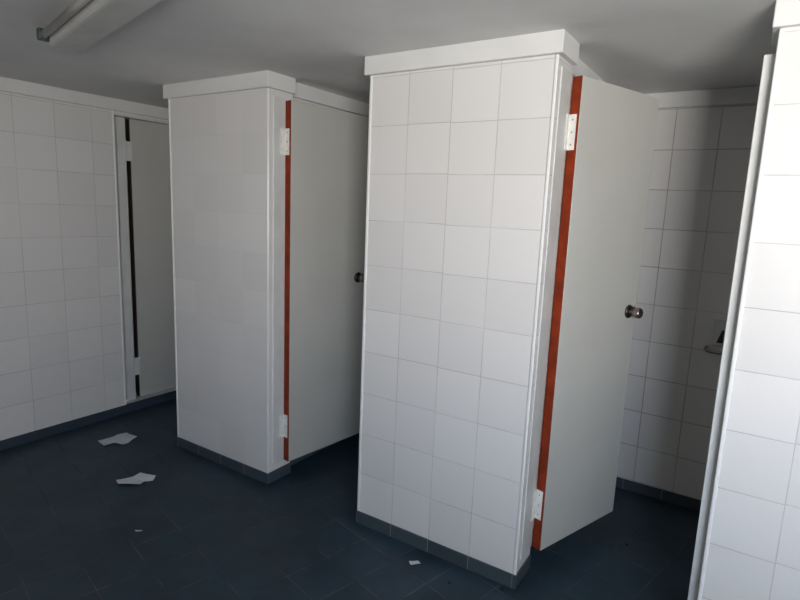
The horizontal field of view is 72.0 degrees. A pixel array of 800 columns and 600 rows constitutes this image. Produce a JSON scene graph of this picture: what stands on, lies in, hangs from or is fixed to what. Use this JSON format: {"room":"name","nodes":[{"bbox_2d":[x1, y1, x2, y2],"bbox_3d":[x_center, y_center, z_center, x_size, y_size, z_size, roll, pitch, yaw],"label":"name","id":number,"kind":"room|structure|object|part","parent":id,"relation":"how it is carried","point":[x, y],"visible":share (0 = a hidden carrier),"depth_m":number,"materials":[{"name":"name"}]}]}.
{"room":"public restroom","nodes":[
{"label":"public restroom","id":0,"kind":"room"},
{"bbox_2d":[0,91,168,440],"bbox_3d":[-2.598,-0.132,2.870,0.184,2.145,4.370,8,11,32],"label":"wall","id":1,"kind":"structure","parent":0,"point":[62,356],"depth_m":3.42,"materials":[{"name":"white tile"}]},
{"bbox_2d":[0,76,168,119],"bbox_3d":[-2.484,-1.139,2.640,0.032,0.075,4.348,8,11,32],"label":"crown molding","id":2,"kind":"structure","parent":1,"relation":"attached to","point":[9,85],"depth_m":3.39,"materials":[{"name":"white paint"}]},
{"bbox_2d":[0,390,175,450],"bbox_3d":[-2.574,0.907,2.987,0.016,0.060,4.350,8,11,32],"label":"baseboard","id":3,"kind":"structure","parent":1,"relation":"attached to","point":[62,427],"depth_m":3.67,"materials":[{"name":"tile"}]},
{"bbox_2d":[114,116,175,400],"bbox_3d":[-1.755,-0.283,4.103,0.184,1.984,0.748,8,11,32],"label":"door","id":4,"kind":"structure","parent":1,"relation":"in","point":[146,151],"depth_m":3.98,"materials":[{"name":"grey paint"}]},
{"bbox_3d":[-1.796,-0.289,4.129,0.087,1.984,0.748,8,11,32],"label":"frame","id":5,"kind":"part","parent":4,"relation":"part of","materials":[{"name":"grey paint"}]},
{"bbox_2d":[127,388,175,403],"bbox_3d":[-1.821,0.721,4.287,0.184,0.060,0.748,8,11,32],"label":"sill","id":6,"kind":"structure","parent":1,"relation":"attached to","point":[138,398],"depth_m":4.12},
{"bbox_2d":[125,122,134,357],"bbox_3d":[-3.404,-0.251,3.382,0.100,2.145,4.370,8,11,32],"label":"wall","id":7,"kind":"structure","parent":0,"point":[125,122],"depth_m":4.86,"materials":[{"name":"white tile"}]},
{"bbox_2d":[168,88,348,473],"bbox_3d":[-0.693,-0.166,3.538,0.795,2.145,1.174,8,11,32],"label":"wall","id":8,"kind":"structure","parent":0,"point":[221,144],"depth_m":3.01,"materials":[{"name":"white tile"}]},
{"bbox_2d":[177,437,333,483],"bbox_3d":[-0.741,0.863,3.700,0.799,0.060,1.156,8,11,32],"label":"baseboard","id":9,"kind":"structure","parent":8,"relation":"attached to","point":[247,470],"depth_m":3.17,"materials":[{"name":"tile"}]},
{"bbox_2d":[163,70,368,116],"bbox_3d":[-0.662,-1.184,3.351,0.831,0.075,1.170,8,11,32],"label":"crown molding","id":10,"kind":"structure","parent":8,"relation":"attached to","point":[261,79],"depth_m":2.90,"materials":[{"name":"white paint"}]},
{"bbox_2d":[272,93,369,504],"bbox_3d":[-0.229,-0.002,2.986,0.622,2.039,0.651,8,11,32],"label":"door","id":11,"kind":"structure","parent":8,"relation":"in","point":[320,158],"depth_m":3.06,"materials":[{"name":"grey paint"}]},
{"bbox_3d":[-0.225,-0.130,3.273,0.052,0.049,0.049,10,12,39],"label":"knob","id":12,"kind":"part","parent":11,"relation":"part of","materials":[{"name":"silver metal"}]},
{"bbox_2d":[0,375,699,599],"bbox_3d":[-0.456,1.296,1.662,7.250,0.100,4.570,8,11,32],"label":"floor","id":13,"kind":"structure","parent":0,"point":[211,530],"depth_m":2.55,"materials":[{"name":"tile"}]},
{"bbox_2d":[98,433,136,444],"bbox_3d":[-1.778,0.881,3.477,0.168,0.011,0.200,8,11,32],"label":"paper sheet","id":14,"kind":"object","parent":13,"relation":"on","point":[123,438],"visible":1,"depth_m":3.48,"materials":[{"name":"white paper"}]},
{"bbox_2d":[116,472,155,483],"bbox_3d":[-1.436,0.976,2.994,0.152,0.012,0.171,8,11,32],"label":"paper sheet","id":15,"kind":"object","parent":13,"relation":"on","point":[140,477],"visible":1,"depth_m":3.00,"materials":[{"name":"white paper"}]},
{"bbox_2d":[409,561,420,564],"bbox_3d":[0.064,1.140,2.395,0.047,0.004,0.025,1,10,-10],"label":"paper scrap","id":16,"kind":"object","parent":13,"relation":"on","point":[411,562],"visible":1,"depth_m":2.39,"materials":[{"name":"white paper"}]},
{"bbox_2d":[0,0,776,121],"bbox_3d":[-0.365,-0.916,1.292,7.250,0.100,4.570,8,11,32],"label":"ceiling","id":17,"kind":"structure","parent":0,"point":[641,46],"depth_m":2.06,"materials":[{"name":"white paint"}]},
{"bbox_2d":[36,0,161,51],"bbox_3d":[-0.903,-0.924,1.709,0.158,0.065,1.250,-7,13,-43],"label":"ceiling light","id":18,"kind":"object","parent":17,"relation":"attached to","point":[83,23],"visible":1,"depth_m":1.83,"materials":[{"name":"white metal"}]},
{"bbox_2d":[357,54,572,574],"bbox_3d":[0.493,0.009,2.783,0.814,2.145,1.174,8,11,32],"label":"wall","id":19,"kind":"structure","parent":0,"point":[460,158],"depth_m":2.26,"materials":[{"name":"white tile"}]},
{"bbox_2d":[356,510,533,588],"bbox_3d":[0.445,1.037,2.946,0.818,0.060,1.156,8,11,32],"label":"baseboard","id":20,"kind":"structure","parent":19,"relation":"attached to","point":[503,577],"depth_m":2.42,"materials":[{"name":"tile"}]},
{"bbox_2d":[364,29,604,81],"bbox_3d":[0.523,-1.009,2.596,0.850,0.075,1.170,8,11,32],"label":"crown molding","id":21,"kind":"structure","parent":19,"relation":"attached to","point":[554,42],"depth_m":2.07,"materials":[{"name":"white paint"}]},
{"bbox_2d":[617,103,756,499],"bbox_3d":[0.808,-0.070,3.332,7.250,2.145,0.100,8,11,32],"label":"wall","id":22,"kind":"structure","parent":0,"point":[701,155],"depth_m":2.85,"materials":[{"name":"white tile"}]},
{"bbox_2d":[616,477,700,510],"bbox_3d":[1.159,1.025,3.197,6.050,0.060,0.016,8,11,32],"label":"baseboard","id":23,"kind":"structure","parent":22,"relation":"attached to","point":[685,501],"depth_m":3.02,"materials":[{"name":"tile"}]},
{"bbox_2d":[646,86,759,108],"bbox_3d":[1.238,-1.022,2.849,6.050,0.075,0.032,8,11,32],"label":"crown molding","id":24,"kind":"structure","parent":22,"relation":"attached to","point":[738,95],"depth_m":2.67,"materials":[{"name":"white paint"}]},
{"bbox_2d":[704,320,726,354],"bbox_3d":[1.627,0.194,2.732,0.200,0.171,0.065,8,11,32],"label":"toilet paper holder","id":25,"kind":"object","parent":22,"relation":"attached to","point":[720,325],"visible":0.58,"depth_m":2.76,"materials":[{"name":"metal"}]},
{"bbox_3d":[1.647,0.172,2.744,0.150,0.130,0.018,8,11,32],"label":"plate","id":26,"kind":"part","parent":25,"relation":"part of","materials":[{"name":"metal"}]},
{"bbox_2d":[697,26,799,599],"bbox_3d":[1.706,0.188,2.011,0.813,2.145,1.174,8,11,32],"label":"wall","id":27,"kind":"structure","parent":0,"point":[752,550],"depth_m":1.70,"materials":[{"name":"white tile"}]},
{"bbox_2d":[771,0,799,44],"bbox_3d":[1.737,-0.830,1.824,0.849,0.075,1.170,8,11,32],"label":"crown molding","id":28,"kind":"structure","parent":27,"relation":"attached to","point":[787,12],"depth_m":1.55,"materials":[{"name":"white paint"}]}
]}

